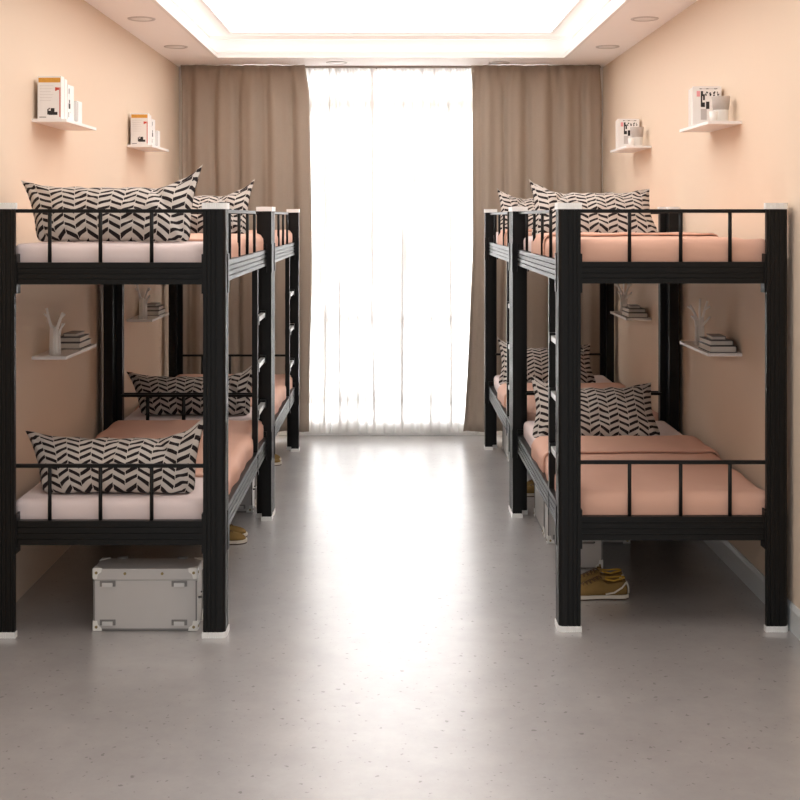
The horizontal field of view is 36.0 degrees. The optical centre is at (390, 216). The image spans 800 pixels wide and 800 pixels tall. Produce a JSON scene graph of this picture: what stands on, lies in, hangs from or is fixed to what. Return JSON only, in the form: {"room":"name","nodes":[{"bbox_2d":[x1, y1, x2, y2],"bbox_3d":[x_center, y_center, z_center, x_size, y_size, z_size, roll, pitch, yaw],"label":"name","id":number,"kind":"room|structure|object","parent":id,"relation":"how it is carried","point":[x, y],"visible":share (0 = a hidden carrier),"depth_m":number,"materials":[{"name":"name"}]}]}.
{"room":"dormitory","nodes":[
{"label":"dormitory","id":0,"kind":"room"},
{"bbox_2d":[0,0,178,601],"bbox_3d":[-1.745,0.123,6.265,0.100,3.240,7.330,0,0,0],"label":"wall","id":1,"kind":"structure","parent":0,"point":[114,74],"depth_m":6.55,"materials":[{"name":"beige paint"}]},
{"bbox_2d":[32,119,95,130],"bbox_3d":[-1.613,-0.457,6.095,0.165,0.015,0.590,0,0,0],"label":"wall shelf","id":2,"kind":"object","parent":1,"relation":"attached to","point":[63,124],"visible":1,"depth_m":6.02,"materials":[{"name":"white paint"}]},
{"bbox_2d":[38,76,63,118],"bbox_3d":[-1.619,-0.566,5.856,0.112,0.204,0.053,0,0,0],"label":"magazine","id":3,"kind":"object","parent":2,"relation":"on","point":[50,88],"visible":0.94,"depth_m":5.83,"materials":[{"name":"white paper"}]},
{"bbox_2d":[64,79,66,118],"bbox_3d":[-1.619,-0.562,5.911,0.113,0.197,0.050,0,0,0],"label":"book","id":4,"kind":"object","parent":2,"relation":"on","point":[65,80],"visible":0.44,"depth_m":5.91,"materials":[{"name":"grey paper"}]},
{"bbox_2d":[67,84,73,120],"bbox_3d":[-1.618,-0.553,6.008,0.111,0.178,0.100,0,0,2],"label":"book","id":5,"kind":"object","parent":2,"relation":"on","point":[70,89],"visible":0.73,"depth_m":6.00,"materials":[{"name":"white paper"}]},
{"bbox_2d":[74,101,81,122],"bbox_3d":[-1.604,-0.520,6.140,0.101,0.112,0.080,0,0,4],"label":"notebook","id":6,"kind":"object","parent":2,"relation":"on","point":[77,105],"visible":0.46,"depth_m":6.12,"materials":[{"name":"grey paper"}]},
{"bbox_2d":[32,344,95,359],"bbox_3d":[-1.613,0.665,6.095,0.165,0.015,0.590,0,0,0],"label":"wall shelf","id":7,"kind":"object","parent":1,"relation":"attached to","point":[66,354],"visible":0.74,"depth_m":5.89,"materials":[{"name":"white paint"}]},
{"bbox_2d":[44,308,65,355],"bbox_3d":[-1.602,0.545,5.858,0.105,0.226,0.041,0,0,-8],"label":"ornament","id":8,"kind":"object","parent":7,"relation":"on","point":[55,332],"visible":1,"depth_m":5.85,"materials":[{"name":"white ceramic"}]},
{"bbox_2d":[61,338,90,348],"bbox_3d":[-1.612,0.642,6.235,0.128,0.032,0.235,0,0,0],"label":"book","id":9,"kind":"object","parent":7,"relation":"on","point":[64,345],"visible":0.48,"depth_m":6.12,"materials":[{"name":"beige paper"}]},
{"bbox_2d":[61,334,88,341],"bbox_3d":[-1.608,0.614,6.239,0.112,0.025,0.200,0,0,-1],"label":"book","id":10,"kind":"object","parent":9,"relation":"on","point":[84,337],"visible":0.61,"depth_m":6.14,"materials":[{"name":"white paper"}]},
{"bbox_2d":[63,331,83,336],"bbox_3d":[-1.606,0.592,6.235,0.066,0.018,0.140,0,0,3],"label":"book","id":11,"kind":"object","parent":10,"relation":"on","point":[70,333],"visible":1,"depth_m":6.17,"materials":[{"name":"grey paper"}]},
{"bbox_2d":[127,145,168,151],"bbox_3d":[-1.613,-0.457,8.180,0.165,0.015,0.590,0,0,0],"label":"wall shelf","id":12,"kind":"object","parent":1,"relation":"attached to","point":[146,148],"visible":1,"depth_m":8.06,"materials":[{"name":"white paint"}]},
{"bbox_2d":[131,113,149,144],"bbox_3d":[-1.619,-0.566,7.941,0.112,0.204,0.053,0,0,0],"label":"magazine","id":13,"kind":"object","parent":12,"relation":"on","point":[140,122],"visible":0.99,"depth_m":7.92,"materials":[{"name":"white paper"}]},
{"bbox_2d":[150,115,150,144],"bbox_3d":[-1.619,-0.562,7.996,0.113,0.197,0.050,0,0,0],"label":"book","id":14,"kind":"object","parent":12,"relation":"on","point":[150,115],"visible":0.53,"depth_m":7.99,"materials":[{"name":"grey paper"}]},
{"bbox_2d":[151,119,154,144],"bbox_3d":[-1.618,-0.553,8.093,0.111,0.178,0.100,0,0,2],"label":"book","id":15,"kind":"object","parent":12,"relation":"on","point":[152,120],"visible":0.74,"depth_m":8.07,"materials":[{"name":"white paper"}]},
{"bbox_2d":[155,130,159,146],"bbox_3d":[-1.604,-0.520,8.225,0.101,0.112,0.080,0,0,4],"label":"notebook","id":16,"kind":"object","parent":12,"relation":"on","point":[157,133],"visible":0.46,"depth_m":8.20,"materials":[{"name":"grey paper"}]},
{"bbox_2d":[127,313,168,321],"bbox_3d":[-1.613,0.665,8.180,0.165,0.015,0.590,0,0,0],"label":"wall shelf","id":17,"kind":"object","parent":1,"relation":"attached to","point":[136,318],"visible":0.76,"depth_m":7.97,"materials":[{"name":"white paint"}]},
{"bbox_2d":[135,285,150,318],"bbox_3d":[-1.602,0.545,7.943,0.105,0.226,0.041,0,0,-8],"label":"ornament","id":18,"kind":"object","parent":17,"relation":"on","point":[143,302],"visible":0.97,"depth_m":7.93,"materials":[{"name":"white ceramic"}]},
{"bbox_2d":[147,308,164,315],"bbox_3d":[-1.612,0.642,8.320,0.128,0.032,0.235,0,0,0],"label":"book","id":19,"kind":"object","parent":17,"relation":"on","point":[149,313],"visible":0.43,"depth_m":8.21,"materials":[{"name":"white paper"}]},
{"bbox_2d":[147,305,163,310],"bbox_3d":[-1.608,0.614,8.324,0.112,0.025,0.200,0,0,-1],"label":"book","id":20,"kind":"object","parent":19,"relation":"on","point":[157,308],"visible":0.54,"depth_m":8.23,"materials":[{"name":"white paper"}]},
{"bbox_2d":[147,302,160,306],"bbox_3d":[-1.606,0.592,8.320,0.066,0.018,0.140,0,0,3],"label":"book","id":21,"kind":"object","parent":20,"relation":"on","point":[152,304],"visible":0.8,"depth_m":8.28,"materials":[{"name":"grey paper"}]},
{"bbox_2d":[84,0,697,66],"bbox_3d":[0.000,-1.347,6.215,3.390,0.300,7.230,0,0,0],"label":"ceiling","id":22,"kind":"structure","parent":0,"point":[620,30],"depth_m":9.20,"materials":[{"name":"paint"}]},
{"bbox_2d":[127,16,155,21],"bbox_3d":[-1.505,-1.194,7.420,0.168,0.006,0.168,0,0,0],"label":"recessed light","id":23,"kind":"object","parent":22,"relation":"in","point":[135,18],"visible":1,"depth_m":7.41,"materials":[{"name":"white paint"}]},
{"bbox_2d":[131,18,151,20],"bbox_3d":[-1.505,-1.195,7.420,0.126,0.002,0.126,0,0,0],"label":"diffuser","id":24,"kind":"object","parent":23,"relation":"attached to","point":[132,19],"depth_m":7.44,"materials":[{"name":"white paint"}]},
{"bbox_2d":[164,45,187,48],"bbox_3d":[-1.510,-1.194,8.635,0.168,0.006,0.168,0,0,0],"label":"recessed light","id":25,"kind":"object","parent":22,"relation":"in","point":[165,46],"visible":1,"depth_m":8.61,"materials":[{"name":"white paint"}]},
{"bbox_2d":[168,46,184,47],"bbox_3d":[-1.510,-1.195,8.635,0.126,0.002,0.126,0,0,0],"label":"diffuser","id":26,"kind":"object","parent":25,"relation":"attached to","point":[168,46],"depth_m":8.64,"materials":[{"name":"white paint"}]},
{"bbox_2d":[181,65,311,431],"bbox_3d":[-1.137,0.245,9.661,1.030,2.876,0.076,0,0,0],"label":"curtain","id":27,"kind":"object","parent":22,"relation":"hanging from","point":[244,124],"visible":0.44,"depth_m":9.65,"materials":[{"name":"brown fabric"}]},
{"bbox_2d":[326,61,347,64],"bbox_3d":[-0.420,-1.194,9.530,0.168,0.006,0.168,0,0,0],"label":"recessed light","id":28,"kind":"object","parent":22,"relation":"in","point":[329,62],"visible":1,"depth_m":9.51,"materials":[{"name":"white paint"}]},
{"bbox_2d":[200,0,581,32],"bbox_3d":[0.000,-1.357,6.290,2.380,0.020,5.440,0,0,0],"label":"recessed light","id":29,"kind":"object","parent":22,"relation":"in","point":[236,16],"visible":1,"depth_m":8.31,"materials":[{"name":"white paint"}]},
{"bbox_2d":[151,0,630,57],"bbox_3d":[0.000,-1.193,6.206,2.634,0.008,6.012,0,0,0],"label":"trim","id":30,"kind":"structure","parent":22,"relation":"attached to","point":[156,2],"depth_m":8.53,"materials":[{"name":"white paint"}]},
{"bbox_2d":[305,66,600,68],"bbox_3d":[0.000,-1.188,9.768,3.320,0.018,0.065,0,0,0],"label":"track","id":31,"kind":"object","parent":22,"relation":"attached to","point":[376,67],"visible":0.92,"depth_m":9.74,"materials":[{"name":"metal"}]},
{"bbox_2d":[299,68,483,432],"bbox_3d":[0.005,0.260,9.771,1.616,2.906,0.066,0,0,0],"label":"sheer curtain","id":32,"kind":"object","parent":31,"relation":"hanging from","point":[391,149],"visible":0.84,"depth_m":9.76,"materials":[{"name":"white fabric"}]},
{"bbox_2d":[488,61,509,64],"bbox_3d":[0.837,-1.194,9.530,0.168,0.006,0.168,0,0,0],"label":"recessed light","id":33,"kind":"object","parent":22,"relation":"in","point":[493,62],"visible":1,"depth_m":9.51,"materials":[{"name":"white paint"}]},
{"bbox_2d":[463,65,601,431],"bbox_3d":[1.111,0.245,9.661,1.085,2.876,0.080,0,0,0],"label":"curtain","id":34,"kind":"object","parent":22,"relation":"hanging from","point":[541,124],"visible":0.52,"depth_m":9.66,"materials":[{"name":"brown fabric"}]},
{"bbox_2d":[596,45,619,48],"bbox_3d":[1.520,-1.194,8.635,0.168,0.006,0.168,0,0,0],"label":"recessed light","id":35,"kind":"object","parent":22,"relation":"in","point":[599,46],"visible":1,"depth_m":8.62,"materials":[{"name":"white paint"}]},
{"bbox_2d":[599,46,615,47],"bbox_3d":[1.520,-1.195,8.635,0.126,0.002,0.126,0,0,0],"label":"diffuser","id":36,"kind":"object","parent":35,"relation":"attached to","point":[599,46],"depth_m":8.64,"materials":[{"name":"white paint"}]},
{"bbox_2d":[631,16,658,21],"bbox_3d":[1.530,-1.194,7.420,0.168,0.006,0.168,0,0,0],"label":"recessed light","id":37,"kind":"object","parent":22,"relation":"in","point":[644,18],"visible":1,"depth_m":7.41,"materials":[{"name":"white paint"}]},
{"bbox_2d":[634,18,654,20],"bbox_3d":[1.530,-1.195,7.420,0.126,0.002,0.126,0,0,0],"label":"diffuser","id":38,"kind":"object","parent":37,"relation":"attached to","point":[635,19],"depth_m":7.44,"materials":[{"name":"white paint"}]},
{"bbox_2d":[179,67,602,192],"bbox_3d":[0.000,0.123,9.880,3.390,3.240,0.100,0,0,0],"label":"wall","id":39,"kind":"structure","parent":0,"point":[601,68],"depth_m":9.83,"materials":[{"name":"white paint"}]},
{"bbox_2d":[277,431,501,434],"bbox_3d":[0.000,1.693,9.823,3.362,0.100,0.014,0,0,0],"label":"baseboard","id":40,"kind":"structure","parent":39,"relation":"attached to","point":[280,432],"depth_m":9.81,"materials":[{"name":"white paint"}]},
{"bbox_2d":[0,435,799,799],"bbox_3d":[0.000,1.793,5.465,3.590,0.100,8.930,0,0,0],"label":"floor","id":41,"kind":"structure","parent":0,"point":[393,634],"depth_m":4.76,"materials":[{"name":"concrete"}]},
{"bbox_2d":[0,203,272,638],"bbox_3d":[-1.168,0.842,6.122,0.972,1.802,2.073,0,0,0],"label":"bunk bed","id":42,"kind":"object","parent":41,"relation":"on","point":[216,267],"visible":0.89,"depth_m":5.10,"materials":[{"name":"black metal"}]},
{"bbox_2d":[16,477,202,518],"bbox_3d":[-1.168,1.257,6.122,0.843,0.152,1.958,0,0,0],"label":"mattress","id":43,"kind":"object","parent":42,"relation":"on","point":[33,504],"visible":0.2,"depth_m":5.15,"materials":[{"name":"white fabric"}]},
{"bbox_2d":[26,419,202,492],"bbox_3d":[-1.212,1.024,5.325,0.811,0.311,0.281,0,0,0],"label":"pillow","id":44,"kind":"object","parent":43,"relation":"on","point":[180,448],"visible":0.88,"depth_m":5.24,"materials":[{"name":"fabric"}]},
{"bbox_2d":[39,420,263,493],"bbox_3d":[-1.168,1.233,6.351,0.876,0.142,1.523,0,0,0],"label":"blanket","id":45,"kind":"object","parent":43,"relation":"on","point":[240,442],"visible":0.34,"depth_m":6.62,"materials":[{"name":"fabric"}]},
{"bbox_2d":[16,241,202,261],"bbox_3d":[-1.168,0.185,6.122,0.843,0.152,1.958,0,0,0],"label":"mattress","id":46,"kind":"object","parent":42,"relation":"on","point":[188,251],"visible":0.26,"depth_m":5.15,"materials":[{"name":"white fabric"}]},
{"bbox_2d":[21,164,202,241],"bbox_3d":[-1.230,-0.063,5.327,0.809,0.340,0.281,0,0,0],"label":"pillow","id":47,"kind":"object","parent":46,"relation":"on","point":[66,227],"visible":0.9,"depth_m":5.23,"materials":[{"name":"fabric"}]},
{"bbox_2d":[188,233,263,257],"bbox_3d":[-1.168,0.161,6.351,0.876,0.142,1.523,0,0,0],"label":"blanket","id":48,"kind":"object","parent":46,"relation":"on","point":[193,236],"visible":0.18,"depth_m":6.24,"materials":[{"name":"fabric"}]},
{"bbox_2d":[92,556,202,630],"bbox_3d":[-1.030,1.607,5.257,0.457,0.268,0.177,0,0,0],"label":"case","id":49,"kind":"object","parent":41,"relation":"on","point":[130,594],"visible":0.96,"depth_m":5.18,"materials":[{"name":"grey metal"}]},
{"bbox_2d":[123,207,299,515],"bbox_3d":[-1.168,0.842,8.193,0.972,1.802,2.073,0,0,0],"label":"bunk bed","id":50,"kind":"object","parent":41,"relation":"on","point":[289,407],"visible":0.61,"depth_m":9.12,"materials":[{"name":"black metal"}]},
{"bbox_2d":[124,407,251,420],"bbox_3d":[-1.168,1.257,8.192,0.843,0.152,1.958,0,0,0],"label":"mattress","id":51,"kind":"object","parent":50,"relation":"on","point":[136,415],"visible":0.04,"depth_m":7.26,"materials":[{"name":"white fabric"}]},
{"bbox_2d":[127,365,251,414],"bbox_3d":[-1.212,1.024,7.395,0.811,0.311,0.281,0,0,0],"label":"pillow","id":52,"kind":"object","parent":51,"relation":"on","point":[241,382],"visible":0.64,"depth_m":7.32,"materials":[{"name":"fabric"}]},
{"bbox_2d":[134,374,291,413],"bbox_3d":[-1.168,1.233,8.421,0.876,0.142,1.523,0,0,0],"label":"blanket","id":53,"kind":"object","parent":51,"relation":"on","point":[280,388],"visible":0.16,"depth_m":8.52,"materials":[{"name":"fabric"}]},
{"bbox_3d":[-1.168,0.185,8.192,0.842,0.152,1.957,0,0,0],"label":"mattress","id":54,"kind":"object","parent":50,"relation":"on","visible":0},
{"bbox_2d":[190,179,254,233],"bbox_3d":[-1.230,-0.063,7.397,0.809,0.340,0.281,0,0,0],"label":"pillow","id":55,"kind":"object","parent":54,"relation":"on","point":[238,200],"visible":0.23,"depth_m":7.34,"materials":[{"name":"fabric"}]},
{"bbox_2d":[249,229,291,246],"bbox_3d":[-1.168,0.161,8.421,0.876,0.142,1.523,0,0,0],"label":"blanket","id":56,"kind":"object","parent":54,"relation":"on","point":[250,231],"visible":0.07,"depth_m":8.47,"materials":[{"name":"fabric"}]},
{"bbox_2d":[229,530,246,544],"bbox_3d":[-0.919,1.690,6.585,0.298,0.106,0.102,0,0,0],"label":"sneaker","id":57,"kind":"object","parent":41,"relation":"on","point":[235,538],"visible":0.18,"depth_m":6.55,"materials":[{"name":"yellow fabric"}]},
{"bbox_2d":[229,524,247,536],"bbox_3d":[-0.932,1.690,6.707,0.298,0.106,0.102,0,0,-3],"label":"sneaker","id":58,"kind":"object","parent":41,"relation":"on","point":[232,527],"visible":0.13,"depth_m":6.69,"materials":[{"name":"yellow fabric"}]},
{"bbox_2d":[237,477,256,512],"bbox_3d":[-1.030,1.607,7.327,0.457,0.268,0.177,0,0,0],"label":"case","id":59,"kind":"object","parent":41,"relation":"on","point":[247,505],"visible":0.24,"depth_m":7.25,"materials":[{"name":"grey metal"}]},
{"bbox_2d":[275,457,281,465],"bbox_3d":[-0.919,1.690,8.655,0.298,0.106,0.102,0,0,0],"label":"sneaker","id":60,"kind":"object","parent":41,"relation":"on","point":[278,462],"visible":0.06,"depth_m":8.63,"materials":[{"name":"yellow fabric"}]},
{"bbox_2d":[502,424,507,457],"bbox_3d":[0.919,1.607,9.040,0.177,0.268,0.457,0,0,0],"label":"case","id":61,"kind":"object","parent":41,"relation":"on","point":[504,437],"visible":0.08,"depth_m":9.10,"materials":[{"name":"grey metal"}]},
{"bbox_2d":[527,483,533,496],"bbox_3d":[0.939,1.690,7.705,0.298,0.106,0.102,0,0,0],"label":"sneaker","id":62,"kind":"object","parent":41,"relation":"on","point":[530,489],"visible":0.1,"depth_m":7.66,"materials":[{"name":"yellow fabric"}]},
{"bbox_2d":[527,479,533,485],"bbox_3d":[0.945,1.690,7.827,0.298,0.106,0.102,0,0,3],"label":"sneaker","id":63,"kind":"object","parent":41,"relation":"on","point":[529,482],"visible":0.09,"depth_m":7.81,"materials":[{"name":"yellow fabric"}]},
{"bbox_2d":[534,483,543,532],"bbox_3d":[0.919,1.607,6.970,0.177,0.268,0.457,0,0,0],"label":"case","id":64,"kind":"object","parent":41,"relation":"on","point":[538,500],"visible":0.08,"depth_m":6.96,"materials":[{"name":"grey metal"}]},
{"bbox_2d":[484,207,658,512],"bbox_3d":[1.187,0.842,8.268,0.972,1.802,2.073,0,0,0],"label":"bunk bed","id":65,"kind":"object","parent":41,"relation":"on","point":[493,407],"visible":0.36,"depth_m":9.20,"materials":[{"name":"black metal"}]},
{"bbox_2d":[494,375,610,390],"bbox_3d":[1.187,1.257,8.268,0.843,0.152,1.958,0,0,0],"label":"mattress","id":66,"kind":"object","parent":65,"relation":"on","point":[598,378],"visible":0.09,"depth_m":9.01,"materials":[{"name":"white fabric"}]},
{"bbox_2d":[497,337,595,384],"bbox_3d":[1.100,1.019,8.739,0.683,0.320,0.283,0,0,0],"label":"pillow","id":67,"kind":"object","parent":66,"relation":"on","point":[537,358],"visible":0.34,"depth_m":8.67,"materials":[{"name":"fabric"}]},
{"bbox_2d":[497,382,657,420],"bbox_3d":[1.187,1.228,7.926,0.895,0.155,1.298,0,0,0],"label":"blanket","id":68,"kind":"object","parent":66,"relation":"on","point":[502,390],"visible":0.2,"depth_m":8.26,"materials":[{"name":"fabric"}]},
{"bbox_3d":[1.188,0.185,8.268,0.842,0.152,1.957,0,0,0],"label":"mattress","id":69,"kind":"object","parent":65,"relation":"on","visible":0},
{"bbox_2d":[497,229,531,245],"bbox_3d":[1.187,0.156,7.926,0.895,0.155,1.298,0,0,0],"label":"blanket","id":70,"kind":"object","parent":69,"relation":"on","point":[500,237],"visible":0.1,"depth_m":8.22,"materials":[{"name":"fabric"}]},
{"bbox_2d":[497,188,534,230],"bbox_3d":[1.100,-0.053,8.779,0.683,0.320,0.283,0,0,0],"label":"pillow","id":71,"kind":"object","parent":69,"relation":"on","point":[506,201],"visible":0.18,"depth_m":8.76,"materials":[{"name":"fabric"}]},
{"bbox_2d":[543,502,629,543],"bbox_3d":[1.060,1.607,6.639,0.457,0.268,0.177,0,0,0],"label":"case","id":72,"kind":"object","parent":41,"relation":"on","point":[549,523],"visible":0.19,"depth_m":6.56,"materials":[{"name":"grey metal"}]},
{"bbox_2d":[581,540,602,567],"bbox_3d":[0.967,1.607,6.310,0.177,0.268,0.457,0,0,0],"label":"case","id":73,"kind":"object","parent":41,"relation":"on","point":[592,550],"visible":0.15,"depth_m":6.10,"materials":[{"name":"grey metal"}]},
{"bbox_2d":[581,566,623,582],"bbox_3d":[0.945,1.690,5.757,0.298,0.106,0.102,0,0,3],"label":"sneaker","id":74,"kind":"object","parent":41,"relation":"on","point":[587,575],"visible":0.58,"depth_m":5.74,"materials":[{"name":"yellow fabric"}]},
{"bbox_2d":[581,574,628,600],"bbox_3d":[0.939,1.690,5.635,0.298,0.106,0.102,0,0,0],"label":"sneaker","id":75,"kind":"object","parent":41,"relation":"on","point":[598,588],"visible":0.87,"depth_m":5.60,"materials":[{"name":"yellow fabric"}]},
{"bbox_2d":[511,203,787,631],"bbox_3d":[1.187,0.842,6.197,0.972,1.802,2.073,0,0,0],"label":"bunk bed","id":76,"kind":"object","parent":41,"relation":"on","point":[566,273],"visible":0.85,"depth_m":5.18,"materials":[{"name":"black metal"}]},
{"bbox_2d":[523,236,532,251],"bbox_3d":[1.187,0.185,6.198,0.843,0.152,1.958,0,0,0],"label":"mattress","id":77,"kind":"object","parent":76,"relation":"on","point":[530,238],"visible":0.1,"depth_m":6.87,"materials":[{"name":"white fabric"}]},
{"bbox_2d":[529,179,657,235],"bbox_3d":[1.100,-0.053,6.709,0.683,0.320,0.283,0,0,0],"label":"pillow","id":78,"kind":"object","parent":77,"relation":"on","point":[544,199],"visible":0.6,"depth_m":6.64,"materials":[{"name":"fabric"}]},
{"bbox_2d":[531,232,764,261],"bbox_3d":[1.187,0.156,5.856,0.895,0.155,1.298,0,0,0],"label":"blanket","id":79,"kind":"object","parent":77,"relation":"on","point":[595,246],"visible":0.75,"depth_m":5.21,"materials":[{"name":"fabric"}]},
{"bbox_2d":[523,421,681,447],"bbox_3d":[1.187,1.257,6.198,0.843,0.152,1.958,0,0,0],"label":"mattress","id":80,"kind":"object","parent":76,"relation":"on","point":[665,429],"visible":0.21,"depth_m":6.88,"materials":[{"name":"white fabric"}]},
{"bbox_2d":[530,374,659,437],"bbox_3d":[1.100,1.019,6.669,0.683,0.320,0.283,0,0,0],"label":"pillow","id":81,"kind":"object","parent":80,"relation":"on","point":[609,411],"visible":0.71,"depth_m":6.59,"materials":[{"name":"fabric"}]},
{"bbox_2d":[531,435,764,514],"bbox_3d":[1.187,1.228,5.856,0.895,0.155,1.298,0,0,0],"label":"blanket","id":82,"kind":"object","parent":80,"relation":"on","point":[604,487],"visible":0.79,"depth_m":5.48,"materials":[{"name":"fabric"}]},
{"bbox_2d":[603,0,799,608],"bbox_3d":[1.745,0.123,6.265,0.100,3.240,7.330,0,0,0],"label":"wall","id":83,"kind":"structure","parent":0,"point":[750,49],"depth_m":6.20,"materials":[{"name":"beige paint"}]},
{"bbox_2d":[610,146,651,152],"bbox_3d":[1.613,-0.457,8.295,0.165,0.015,0.590,0,0,0],"label":"wall shelf","id":84,"kind":"object","parent":83,"relation":"attached to","point":[626,149],"visible":1,"depth_m":8.18,"materials":[{"name":"white paint"}]},
{"bbox_2d":[617,119,638,147],"bbox_3d":[1.607,-0.564,8.326,0.144,0.200,0.023,0,0,0],"label":"magazine","id":85,"kind":"object","parent":84,"relation":"on","point":[623,125],"visible":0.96,"depth_m":8.32,"materials":[{"name":"white paper"}]},
{"bbox_2d":[628,138,633,145],"bbox_3d":[1.576,-0.490,8.075,0.040,0.052,0.040,0,0,0],"label":"glass cup","id":86,"kind":"object","parent":84,"relation":"on","point":[630,140],"visible":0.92,"depth_m":8.06,"materials":[{"name":"white glass"}]},
{"bbox_2d":[630,127,643,145],"bbox_3d":[1.627,-0.528,8.130,0.089,0.129,0.089,0,0,0],"label":"ceramic pot","id":87,"kind":"object","parent":84,"relation":"on","point":[636,132],"visible":0.77,"depth_m":8.10,"materials":[{"name":"white ceramic"}]},
{"bbox_2d":[610,311,651,319],"bbox_3d":[1.613,0.665,8.295,0.165,0.015,0.590,0,0,0],"label":"wall shelf","id":88,"kind":"object","parent":83,"relation":"attached to","point":[616,313],"visible":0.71,"depth_m":8.09,"materials":[{"name":"white paint"}]},
{"bbox_2d":[615,284,631,312],"bbox_3d":[1.590,0.540,8.415,0.121,0.237,0.046,0,0,5],"label":"ornament","id":89,"kind":"object","parent":88,"relation":"on","point":[623,296],"visible":0.84,"depth_m":8.40,"materials":[{"name":"white ceramic"}]},
{"bbox_2d":[621,310,647,317],"bbox_3d":[1.612,0.642,8.145,0.128,0.032,0.235,0,0,0],"label":"book","id":90,"kind":"object","parent":88,"relation":"on","point":[626,314],"visible":0.77,"depth_m":8.03,"materials":[{"name":"white paper"}]},
{"bbox_2d":[622,307,645,312],"bbox_3d":[1.608,0.614,8.149,0.112,0.025,0.200,0,0,-1],"label":"book","id":91,"kind":"object","parent":90,"relation":"on","point":[626,309],"visible":0.86,"depth_m":8.05,"materials":[{"name":"white paper"}]},
{"bbox_2d":[627,304,639,308],"bbox_3d":[1.606,0.592,8.145,0.066,0.018,0.140,0,0,3],"label":"book","id":92,"kind":"object","parent":91,"relation":"on","point":[631,306],"visible":1,"depth_m":8.08,"materials":[{"name":"grey paper"}]},
{"bbox_2d":[679,121,741,131],"bbox_3d":[1.613,-0.457,6.230,0.165,0.015,0.590,0,0,0],"label":"wall shelf","id":93,"kind":"object","parent":83,"relation":"attached to","point":[708,126],"visible":1,"depth_m":6.10,"materials":[{"name":"white paint"}]},
{"bbox_2d":[690,88,691,125],"bbox_3d":[1.607,-0.562,6.298,0.145,0.197,0.045,0,0,0],"label":"book","id":94,"kind":"object","parent":93,"relation":"on","point":[690,88],"visible":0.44,"depth_m":6.32,"materials":[{"name":"grey paper"}]},
{"bbox_2d":[692,86,720,125],"bbox_3d":[1.607,-0.564,6.261,0.144,0.200,0.023,0,0,0],"label":"magazine","id":95,"kind":"object","parent":93,"relation":"on","point":[702,96],"visible":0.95,"depth_m":6.25,"materials":[{"name":"white paper"}]},
{"bbox_2d":[709,111,717,120],"bbox_3d":[1.576,-0.490,6.010,0.040,0.052,0.040,0,0,0],"label":"glass cup","id":96,"kind":"object","parent":93,"relation":"on","point":[713,114],"visible":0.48,"depth_m":5.99,"materials":[{"name":"white glass"}]},
{"bbox_2d":[712,96,729,120],"bbox_3d":[1.627,-0.528,6.065,0.089,0.129,0.089,0,0,0],"label":"ceramic pot","id":97,"kind":"object","parent":93,"relation":"on","point":[720,104],"visible":0.7,"depth_m":6.03,"materials":[{"name":"white ceramic"}]},
{"bbox_2d":[679,341,741,355],"bbox_3d":[1.613,0.665,6.230,0.165,0.015,0.590,0,0,0],"label":"wall shelf","id":98,"kind":"object","parent":83,"relation":"attached to","point":[690,344],"visible":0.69,"depth_m":6.06,"materials":[{"name":"white paint"}]},
{"bbox_2d":[687,299,710,344],"bbox_3d":[1.590,0.540,6.350,0.121,0.237,0.046,0,0,5],"label":"ornament","id":99,"kind":"object","parent":98,"relation":"on","point":[699,322],"visible":0.94,"depth_m":6.34,"materials":[{"name":"white ceramic"}]},
{"bbox_2d":[698,341,736,352],"bbox_3d":[1.612,0.642,6.080,0.128,0.032,0.235,0,0,0],"label":"book","id":100,"kind":"object","parent":98,"relation":"on","point":[712,349],"visible":0.77,"depth_m":5.97,"materials":[{"name":"beige paper"}]},
{"bbox_2d":[699,337,732,345],"bbox_3d":[1.608,0.614,6.084,0.112,0.025,0.200,0,0,-1],"label":"book","id":101,"kind":"object","parent":100,"relation":"on","point":[727,342],"visible":0.82,"depth_m":5.99,"materials":[{"name":"white paper"}]},
{"bbox_2d":[707,334,725,339],"bbox_3d":[1.606,0.592,6.080,0.066,0.018,0.140,0,0,3],"label":"book","id":102,"kind":"object","parent":101,"relation":"on","point":[710,336],"visible":1,"depth_m":6.01,"materials":[{"name":"grey paper"}]},
{"bbox_2d":[703,540,799,640],"bbox_3d":[1.688,1.685,6.215,0.014,0.115,7.230,0,0,0],"label":"baseboard","id":103,"kind":"structure","parent":83,"relation":"attached to","point":[740,565],"depth_m":5.80,"materials":[{"name":"paint"}]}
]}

